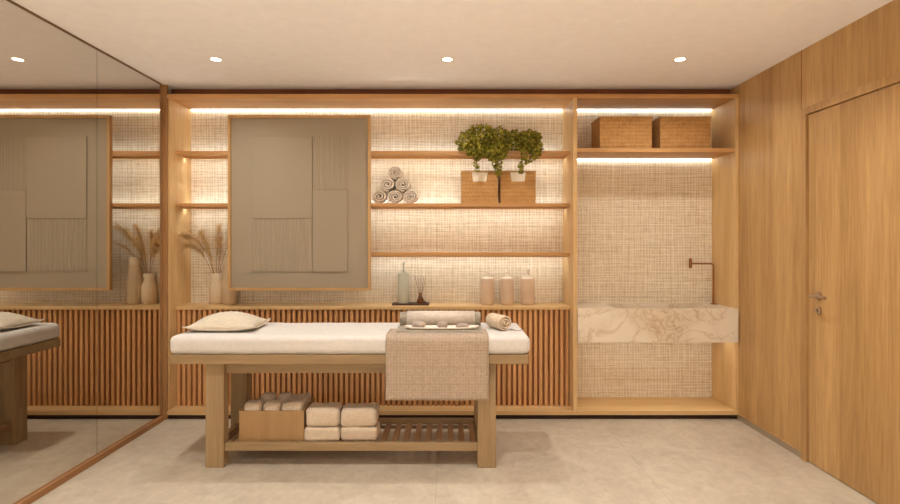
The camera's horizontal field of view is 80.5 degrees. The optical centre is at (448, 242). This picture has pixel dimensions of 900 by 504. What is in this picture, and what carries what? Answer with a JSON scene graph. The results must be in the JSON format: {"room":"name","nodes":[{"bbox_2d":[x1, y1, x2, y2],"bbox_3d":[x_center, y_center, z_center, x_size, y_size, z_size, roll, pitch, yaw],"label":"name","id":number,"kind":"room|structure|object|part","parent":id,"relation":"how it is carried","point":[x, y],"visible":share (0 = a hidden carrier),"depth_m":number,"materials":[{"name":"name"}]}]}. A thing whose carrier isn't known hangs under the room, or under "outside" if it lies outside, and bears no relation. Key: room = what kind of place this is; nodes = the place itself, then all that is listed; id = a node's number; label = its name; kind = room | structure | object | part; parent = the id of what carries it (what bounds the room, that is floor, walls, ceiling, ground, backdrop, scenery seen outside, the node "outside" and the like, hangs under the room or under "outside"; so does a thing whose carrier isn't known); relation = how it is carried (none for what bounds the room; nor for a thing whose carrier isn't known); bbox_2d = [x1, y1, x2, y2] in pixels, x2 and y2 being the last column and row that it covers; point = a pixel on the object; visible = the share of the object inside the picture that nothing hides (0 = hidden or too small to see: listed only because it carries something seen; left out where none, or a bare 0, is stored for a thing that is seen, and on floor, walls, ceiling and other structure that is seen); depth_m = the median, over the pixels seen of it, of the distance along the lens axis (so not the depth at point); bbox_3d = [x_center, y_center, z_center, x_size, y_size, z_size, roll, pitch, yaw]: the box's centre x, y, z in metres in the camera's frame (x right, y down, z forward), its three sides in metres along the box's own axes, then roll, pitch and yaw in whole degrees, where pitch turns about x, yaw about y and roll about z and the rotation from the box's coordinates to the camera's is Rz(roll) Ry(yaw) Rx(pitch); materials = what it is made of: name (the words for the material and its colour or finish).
{"room":"massage room","nodes":[
{"label":"massage room","id":0,"kind":"room"},
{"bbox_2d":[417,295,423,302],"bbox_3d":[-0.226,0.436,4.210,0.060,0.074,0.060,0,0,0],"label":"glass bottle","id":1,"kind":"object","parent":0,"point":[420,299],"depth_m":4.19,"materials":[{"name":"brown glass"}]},
{"bbox_2d":[12,0,892,89],"bbox_3d":[0.025,-1.231,1.650,4.650,0.100,5.900,0,0,0],"label":"ceiling","id":2,"kind":"structure","parent":0,"point":[261,44],"depth_m":3.03,"materials":[{"name":"paint"}]},
{"bbox_2d":[209,57,222,61],"bbox_3d":[-1.496,-1.179,3.415,0.084,0.004,0.084,0,0,0],"label":"recessed light","id":3,"kind":"object","parent":2,"relation":"in","point":[217,59],"visible":1,"depth_m":3.42,"materials":[{"name":"white"}]},
{"bbox_2d":[441,57,453,61],"bbox_3d":[-0.010,-1.179,3.415,0.084,0.004,0.084,0,0,0],"label":"recessed light","id":4,"kind":"object","parent":2,"relation":"in","point":[446,59],"visible":1,"depth_m":3.41,"materials":[{"name":"white"}]},
{"bbox_2d":[673,57,686,61],"bbox_3d":[1.483,-1.179,3.415,0.084,0.004,0.084,0,0,0],"label":"recessed light","id":5,"kind":"object","parent":2,"relation":"in","point":[678,59],"visible":1,"depth_m":3.42,"materials":[{"name":"white"}]},
{"bbox_2d":[31,419,877,503],"bbox_3d":[0.025,1.369,1.650,4.650,0.100,5.900,0,0,0],"label":"floor","id":6,"kind":"structure","parent":0,"point":[539,461],"depth_m":3.07,"materials":[{"name":"stone"}]},
{"bbox_2d":[170,323,529,467],"bbox_3d":[-0.576,0.928,3.352,2.102,0.782,0.561,0,0,0],"label":"massage table","id":7,"kind":"object","parent":6,"relation":"on","point":[269,347],"visible":0.82,"depth_m":3.12,"materials":[{"name":"white fabric"}]},
{"bbox_3d":[-1.375,1.011,3.158,0.107,0.616,0.075,0,0,0],"label":"leg","id":8,"kind":"part","parent":7,"relation":"part of","materials":[{"name":"brown wood"}]},
{"bbox_2d":[182,311,270,331],"bbox_3d":[-1.385,0.485,3.345,0.436,0.106,0.361,0,0,0],"label":"pillow","id":9,"kind":"object","parent":7,"relation":"on","point":[230,321],"visible":1,"depth_m":3.22,"materials":[{"name":"beige fabric"}]},
{"bbox_3d":[-1.379,1.202,3.337,0.040,0.045,0.283,0,0,0],"label":"rail","id":10,"kind":"part","parent":7,"relation":"part of","materials":[{"name":"brown wood"}]},
{"bbox_3d":[-1.375,1.011,3.528,0.107,0.616,0.100,0,0,0],"label":"leg","id":11,"kind":"part","parent":7,"relation":"part of","materials":[{"name":"brown wood"}]},
{"bbox_2d":[239,398,314,440],"bbox_3d":[-1.068,1.101,3.335,0.388,0.180,0.270,0,0,0],"label":"storage box","id":12,"kind":"object","parent":7,"relation":"on","point":[253,425],"visible":0.8,"depth_m":3.20,"materials":[{"name":"brown wood"}]},
{"bbox_2d":[244,400,264,410],"bbox_3d":[-1.193,1.075,3.265,0.110,0.215,0.101,0,0,0],"label":"rolled towel","id":13,"kind":"object","parent":12,"relation":"in","point":[251,405],"visible":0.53,"depth_m":3.22,"materials":[{"name":"beige fabric"}]},
{"bbox_2d":[261,392,276,402],"bbox_3d":[-1.150,1.068,3.395,0.093,0.226,0.085,0,0,0],"label":"rolled towel","id":14,"kind":"object","parent":12,"relation":"in","point":[266,396],"visible":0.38,"depth_m":3.36,"materials":[{"name":"beige fabric"}]},
{"bbox_2d":[263,399,282,410],"bbox_3d":[-1.078,1.074,3.265,0.112,0.214,0.101,0,0,0],"label":"rolled towel","id":15,"kind":"object","parent":12,"relation":"in","point":[270,405],"visible":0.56,"depth_m":3.23,"materials":[{"name":"beige fabric"}]},
{"bbox_2d":[277,392,292,403],"bbox_3d":[-1.044,1.068,3.395,0.093,0.227,0.086,0,0,0],"label":"rolled towel","id":16,"kind":"object","parent":12,"relation":"in","point":[284,396],"visible":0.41,"depth_m":3.36,"materials":[{"name":"beige fabric"}]},
{"bbox_2d":[281,392,310,410],"bbox_3d":[-0.955,1.024,3.329,0.139,0.127,0.235,0,0,0],"label":"folded towel","id":17,"kind":"object","parent":12,"relation":"in","point":[297,402],"visible":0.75,"depth_m":3.25,"materials":[{"name":"beige fabric"}]},
{"bbox_2d":[304,423,341,441],"bbox_3d":[-0.763,1.150,3.263,0.219,0.093,0.163,0,0,0],"label":"folded towel","id":18,"kind":"object","parent":7,"relation":"on","point":[311,433],"visible":0.65,"depth_m":3.19,"materials":[{"name":"white fabric"}]},
{"bbox_2d":[306,402,342,425],"bbox_3d":[-0.760,1.050,3.262,0.215,0.117,0.159,0,0,0],"label":"folded towel","id":19,"kind":"object","parent":18,"relation":"on","point":[317,414],"visible":0.95,"depth_m":3.19,"materials":[{"name":"beige fabric"}]},
{"bbox_3d":[-0.578,0.675,3.355,2.080,0.056,0.540,0,0,0],"label":"frame","id":20,"kind":"part","parent":7,"relation":"part of","materials":[{"name":"brown wood"}]},
{"bbox_3d":[-0.576,0.592,3.352,2.102,0.111,0.561,0,0,0],"label":"mattress","id":21,"kind":"part","parent":7,"relation":"part of","materials":[{"name":"white fabric"}]},
{"bbox_3d":[-0.577,1.204,3.151,1.490,0.045,0.033,0,0,0],"label":"rail","id":22,"kind":"part","parent":7,"relation":"part of","materials":[{"name":"brown wood"}]},
{"bbox_2d":[341,420,379,440],"bbox_3d":[-0.542,1.149,3.262,0.228,0.093,0.163,0,0,0],"label":"folded towel","id":23,"kind":"object","parent":7,"relation":"on","point":[362,433],"visible":0.84,"depth_m":3.19,"materials":[{"name":"white fabric"}]},
{"bbox_2d":[340,403,378,426],"bbox_3d":[-0.544,1.050,3.263,0.224,0.115,0.162,0,0,0],"label":"folded towel","id":24,"kind":"object","parent":23,"relation":"on","point":[352,414],"visible":1,"depth_m":3.19,"materials":[{"name":"beige fabric"}]},
{"bbox_3d":[-0.577,1.185,3.542,1.490,0.036,0.033,0,0,0],"label":"rail","id":25,"kind":"part","parent":7,"relation":"part of","materials":[{"name":"brown wood"}]},
{"bbox_2d":[386,329,488,399],"bbox_3d":[-0.068,0.719,3.180,0.594,0.375,0.239,0,0,0],"label":"blanket","id":26,"kind":"object","parent":7,"relation":"on","point":[419,365],"visible":0.91,"depth_m":3.06,"materials":[{"name":"beige fabric"}]},
{"bbox_2d":[397,311,482,331],"bbox_3d":[-0.056,0.488,3.324,0.515,0.103,0.318,0,0,0],"label":"rolled mat","id":27,"kind":"object","parent":7,"relation":"on","point":[429,317],"visible":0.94,"depth_m":3.38,"materials":[{"name":"beige fabric"}]},
{"bbox_2d":[405,325,478,329],"bbox_3d":[-0.044,0.515,3.255,0.456,0.022,0.100,0,0,0],"label":"tray","id":28,"kind":"object","parent":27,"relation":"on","point":[427,327],"visible":0.87,"depth_m":3.22,"materials":[{"name":"beige ceramic"}]},
{"bbox_2d":[412,321,425,326],"bbox_3d":[-0.185,0.498,3.255,0.087,0.043,0.060,0,0,0],"label":"stone","id":29,"kind":"object","parent":28,"relation":"on","point":[415,323],"visible":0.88,"depth_m":3.23,"materials":[{"name":"beige stone"}]},
{"bbox_2d":[437,321,447,327],"bbox_3d":[-0.039,0.497,3.255,0.067,0.044,0.060,0,0,0],"label":"stone","id":30,"kind":"object","parent":28,"relation":"on","point":[441,324],"visible":0.97,"depth_m":3.23,"materials":[{"name":"beige stone"}]},
{"bbox_2d":[456,323,468,327],"bbox_3d":[0.082,0.504,3.255,0.081,0.032,0.060,0,0,0],"label":"stone","id":31,"kind":"object","parent":28,"relation":"on","point":[458,324],"visible":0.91,"depth_m":3.23,"materials":[{"name":"beige stone"}]},
{"bbox_3d":[0.222,1.011,3.528,0.107,0.616,0.100,0,0,0],"label":"leg","id":32,"kind":"part","parent":7,"relation":"part of","materials":[{"name":"brown wood"}]},
{"bbox_3d":[0.222,1.011,3.158,0.107,0.616,0.075,0,0,0],"label":"leg","id":33,"kind":"part","parent":7,"relation":"part of","materials":[{"name":"brown wood"}]},
{"bbox_2d":[485,313,510,330],"bbox_3d":[0.308,0.493,3.333,0.094,0.092,0.165,0,0,-26],"label":"rolled towel","id":34,"kind":"object","parent":7,"relation":"on","point":[494,320],"visible":1,"depth_m":3.28,"materials":[{"name":"beige fabric"}]},
{"bbox_2d":[167,89,738,418],"bbox_3d":[0.015,0.069,4.160,4.292,2.500,0.380,0,0,0],"label":"shelving unit","id":35,"kind":"object","parent":6,"relation":"on","point":[604,225],"visible":0.74,"depth_m":4.33,"materials":[{"name":"brown wood"}]},
{"bbox_3d":[-2.109,0.086,4.160,0.022,2.336,0.340,0,0,0],"label":"panel","id":36,"kind":"part","parent":35,"relation":"part of","materials":[{"name":"brown wood"}]},
{"bbox_2d":[209,273,221,303],"bbox_3d":[-1.862,0.365,4.262,0.113,0.244,0.113,0,0,0],"label":"vase","id":37,"kind":"object","parent":35,"relation":"on","point":[215,284],"visible":0.88,"depth_m":4.22,"materials":[{"name":"beige ceramic"}]},
{"bbox_2d":[178,222,227,273],"bbox_3d":[-1.831,0.100,4.178,0.569,0.556,0.195,0,0,-19],"label":"pampas grass","id":38,"kind":"object","parent":37,"relation":"in","point":[218,241],"depth_m":4.17,"materials":[{"name":"brown plant"}]},
{"bbox_2d":[221,257,236,304],"bbox_3d":[-1.755,0.300,4.250,0.121,0.374,0.121,0,0,0],"label":"vase","id":39,"kind":"object","parent":35,"relation":"on","point":[227,297],"visible":0.48,"depth_m":4.21,"materials":[{"name":"beige ceramic"}]},
{"bbox_2d":[228,115,370,290],"bbox_3d":[-1.140,-0.305,4.062,1.086,1.335,0.034,0,0,0],"label":"wall art","id":40,"kind":"object","parent":35,"relation":"attached to","point":[299,186],"visible":1,"depth_m":4.06,"materials":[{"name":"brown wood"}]},
{"bbox_3d":[-0.586,0.882,4.107,3.012,0.743,0.030,0,0,0],"label":"slat panel","id":41,"kind":"part","parent":35,"relation":"part of","materials":[{"name":"brown wood"}]},
{"bbox_3d":[-0.586,-0.293,4.203,3.025,0.024,0.246,0,0,0],"label":"shelf","id":42,"kind":"part","parent":35,"relation":"part of","materials":[{"name":"brown wood"}]},
{"bbox_3d":[-0.586,-0.695,4.203,3.025,0.024,0.246,0,0,0],"label":"shelf","id":43,"kind":"part","parent":35,"relation":"part of","materials":[{"name":"brown wood"}]},
{"bbox_3d":[-0.586,-0.296,4.338,3.025,1.571,0.024,0,0,0],"label":"panel","id":44,"kind":"part","parent":35,"relation":"part of","materials":[{"name":"beige fabric"}]},
{"bbox_2d":[372,190,387,202],"bbox_3d":[-0.543,-0.356,4.205,0.109,0.102,0.190,0,0,0],"label":"rolled towel","id":45,"kind":"object","parent":35,"relation":"on","point":[377,196],"visible":0.95,"depth_m":4.11,"materials":[{"name":"beige fabric"}]},
{"bbox_2d":[380,178,395,192],"bbox_3d":[-0.482,-0.451,4.205,0.109,0.102,0.190,0,0,0],"label":"rolled towel","id":46,"kind":"object","parent":45,"relation":"on","point":[387,185],"visible":0.97,"depth_m":4.11,"materials":[{"name":"beige fabric"}]},
{"bbox_2d":[387,166,403,181],"bbox_3d":[-0.420,-0.545,4.205,0.113,0.103,0.190,0,0,0],"label":"rolled towel","id":47,"kind":"object","parent":46,"relation":"on","point":[395,173],"visible":0.98,"depth_m":4.11,"materials":[{"name":"beige fabric"}]},
{"bbox_2d":[388,190,403,202],"bbox_3d":[-0.420,-0.357,4.205,0.111,0.102,0.190,0,0,0],"label":"rolled towel","id":48,"kind":"object","parent":35,"relation":"on","point":[393,196],"visible":0.94,"depth_m":4.11,"materials":[{"name":"beige fabric"}]},
{"bbox_2d":[395,178,410,192],"bbox_3d":[-0.359,-0.451,4.205,0.111,0.102,0.190,0,0,0],"label":"rolled towel","id":49,"kind":"object","parent":48,"relation":"on","point":[404,183],"visible":0.99,"depth_m":4.11,"materials":[{"name":"beige fabric"}]},
{"bbox_2d":[392,302,428,304],"bbox_3d":[-0.301,0.480,4.210,0.289,0.014,0.130,0,0,0],"label":"tray","id":50,"kind":"object","parent":35,"relation":"on","point":[393,303],"visible":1,"depth_m":4.16,"materials":[{"name":"brown wood"}]},
{"bbox_2d":[398,262,408,302],"bbox_3d":[-0.360,0.312,4.209,0.092,0.322,0.093,0,0,0],"label":"soap dispenser","id":51,"kind":"object","parent":50,"relation":"on","point":[403,278],"visible":1,"depth_m":4.17,"materials":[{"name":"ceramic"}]},
{"bbox_2d":[415,276,425,302],"bbox_3d":[-0.226,0.365,4.211,0.093,0.215,0.062,0,0,0],"label":"reed diffuser","id":52,"kind":"object","parent":50,"relation":"on","point":[420,299],"visible":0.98,"depth_m":4.20,"materials":[{"name":"orange glass"}]},
{"bbox_2d":[403,190,418,202],"bbox_3d":[-0.298,-0.357,4.205,0.113,0.103,0.190,0,0,0],"label":"rolled towel","id":53,"kind":"object","parent":35,"relation":"on","point":[408,196],"visible":0.96,"depth_m":4.11,"materials":[{"name":"beige fabric"}]},
{"bbox_3d":[0.064,0.085,4.203,1.727,0.024,0.246,0,0,0],"label":"shelf","id":54,"kind":"part","parent":35,"relation":"part of","materials":[{"name":"brown wood"}]},
{"bbox_2d":[461,171,497,202],"bbox_3d":[0.237,-0.431,4.195,0.284,0.253,0.196,0,0,0],"label":"storage basket","id":55,"kind":"object","parent":35,"relation":"on","point":[475,187],"visible":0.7,"depth_m":4.10,"materials":[{"name":"brown wicker"}]},
{"bbox_2d":[454,123,511,177],"bbox_3d":[0.255,-0.704,4.087,0.440,0.426,0.334,0,0,-5],"label":"trailing plant","id":56,"kind":"object","parent":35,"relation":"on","point":[495,147],"visible":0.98,"depth_m":3.99,"materials":[{"name":"green plant"}]},
{"bbox_2d":[481,269,493,304],"bbox_3d":[0.303,0.348,4.200,0.108,0.278,0.108,0,0,20],"label":"pump bottle","id":57,"kind":"object","parent":35,"relation":"on","point":[487,282],"visible":1,"depth_m":4.16,"materials":[{"name":"white plastic"}]},
{"bbox_2d":[500,269,513,304],"bbox_3d":[0.457,0.348,4.200,0.108,0.278,0.108,0,0,20],"label":"pump bottle","id":58,"kind":"object","parent":35,"relation":"on","point":[506,283],"visible":1,"depth_m":4.16,"materials":[{"name":"white plastic"}]},
{"bbox_2d":[498,171,535,202],"bbox_3d":[0.533,-0.431,4.195,0.276,0.253,0.196,0,0,0],"label":"storage basket","id":59,"kind":"object","parent":35,"relation":"on","point":[512,187],"visible":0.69,"depth_m":4.10,"materials":[{"name":"brown wicker"}]},
{"bbox_2d":[501,128,543,173],"bbox_3d":[0.559,-0.705,4.098,0.326,0.374,0.314,0,0,0],"label":"trailing plant","id":60,"kind":"object","parent":35,"relation":"on","point":[528,141],"visible":0.97,"depth_m":4.01,"materials":[{"name":"green plant"}]},
{"bbox_2d":[521,269,533,304],"bbox_3d":[0.620,0.348,4.200,0.108,0.278,0.108,0,0,20],"label":"pump bottle","id":61,"kind":"object","parent":35,"relation":"on","point":[527,282],"visible":1,"depth_m":4.16,"materials":[{"name":"white plastic"}]},
{"bbox_2d":[591,116,651,147],"bbox_3d":[1.339,-0.834,4.150,0.399,0.249,0.246,0,0,0],"label":"storage basket","id":62,"kind":"object","parent":35,"relation":"on","point":[606,131],"visible":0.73,"depth_m":4.03,"materials":[{"name":"brown wicker"}]},
{"bbox_3d":[1.548,0.086,4.338,1.181,2.336,0.024,0,0,0],"label":"panel","id":63,"kind":"part","parent":35,"relation":"part of","materials":[{"name":"beige fabric"}]},
{"bbox_3d":[1.548,-0.694,4.150,1.181,0.030,0.352,0,0,0],"label":"shelf","id":64,"kind":"part","parent":35,"relation":"part of","materials":[{"name":"brown wood"}]},
{"bbox_2d":[577,303,737,341],"bbox_3d":[1.554,0.616,4.138,1.191,0.258,0.373,0,0,0],"label":"vanity sink","id":65,"kind":"object","parent":35,"relation":"in","point":[596,322],"visible":0.99,"depth_m":3.95,"materials":[{"name":"stone"}]},
{"bbox_2d":[689,258,716,303],"bbox_3d":[2.023,0.305,4.240,0.218,0.364,0.048,0,0,0],"label":"tap","id":66,"kind":"object","parent":65,"relation":"on","point":[690,259],"visible":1,"depth_m":4.24,"materials":[{"name":"brown metal"}]},
{"bbox_3d":[1.925,0.162,4.240,0.022,0.077,0.022,0,0,0],"label":"spout","id":67,"kind":"part","parent":66,"relation":"part of","materials":[{"name":"brown metal"}]},
{"bbox_2d":[652,116,710,147],"bbox_3d":[1.792,-0.834,4.150,0.390,0.249,0.246,0,0,0],"label":"storage basket","id":68,"kind":"object","parent":35,"relation":"on","point":[667,131],"visible":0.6,"depth_m":4.03,"materials":[{"name":"brown wicker"}]},
{"bbox_3d":[2.150,0.086,4.150,0.023,2.336,0.360,0,0,0],"label":"panel","id":69,"kind":"part","parent":35,"relation":"part of","materials":[{"name":"brown wood"}]},
{"bbox_2d":[730,0,899,449],"bbox_3d":[2.256,0.069,1.580,0.189,2.500,5.560,0,0,0],"label":"wall","id":70,"kind":"structure","parent":0,"point":[866,50],"depth_m":3.49,"materials":[{"name":"brown wood"}]},
{"bbox_2d":[737,413,800,457],"bbox_3d":[2.159,1.298,3.611,0.004,0.042,0.717,0,0,0],"label":"baseboard","id":71,"kind":"structure","parent":70,"relation":"attached to","point":[748,423],"depth_m":3.57,"materials":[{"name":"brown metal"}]},
{"bbox_2d":[801,50,801,108],"bbox_3d":[2.161,-0.999,3.262,0.002,0.364,0.004,0,0,0],"label":"trim","id":72,"kind":"structure","parent":70,"relation":"attached to","point":[801,50],"depth_m":3.26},
{"bbox_2d":[801,72,899,503],"bbox_3d":[2.156,0.251,2.746,0.109,2.136,1.012,0,0,0],"label":"door","id":73,"kind":"structure","parent":70,"relation":"in","point":[850,140],"depth_m":2.84,"materials":[{"name":"brown wood"}]},
{"bbox_3d":[2.128,0.310,3.055,0.053,0.018,0.128,0,0,0],"label":"lever handle","id":74,"kind":"part","parent":73,"relation":"part of","materials":[{"name":"beige metal"}]},
{"bbox_3d":[-2.222,0.069,1.580,0.156,2.500,5.560,0,0,0],"label":"wall","id":75,"kind":"structure","parent":0,"visible":0},
{"bbox_2d":[0,0,167,503],"bbox_3d":[-2.124,0.069,1.404,0.039,2.500,5.168,0,0,0],"label":"wall mirror","id":76,"kind":"object","parent":75,"relation":"attached to","point":[84,131],"visible":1,"depth_m":3.04,"materials":[{"name":"silver mirror"}]},
{"bbox_3d":[-2.135,0.058,2.560,0.006,2.453,1.320,0,0,0],"label":"mirror panel","id":77,"kind":"part","parent":76,"relation":"part of","materials":[{"name":"brown mirror"}]},
{"bbox_3d":[-2.133,-1.175,1.384,0.010,0.012,5.128,0,0,0],"label":"rail","id":78,"kind":"part","parent":76,"relation":"part of","materials":[{"name":"brown"}]},
{"bbox_3d":[-2.126,1.302,1.384,0.024,0.035,5.128,0,0,0],"label":"rail","id":79,"kind":"part","parent":76,"relation":"part of","materials":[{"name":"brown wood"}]},
{"bbox_3d":[-2.135,0.058,3.586,0.006,2.453,0.724,0,0,0],"label":"mirror panel","id":80,"kind":"part","parent":76,"relation":"part of","materials":[{"name":"brown mirror"}]},
{"bbox_3d":[-2.124,0.069,3.968,0.039,2.500,0.040,0,0,0],"label":"post","id":81,"kind":"part","parent":76,"relation":"part of","materials":[{"name":"brown wood"}]}
]}

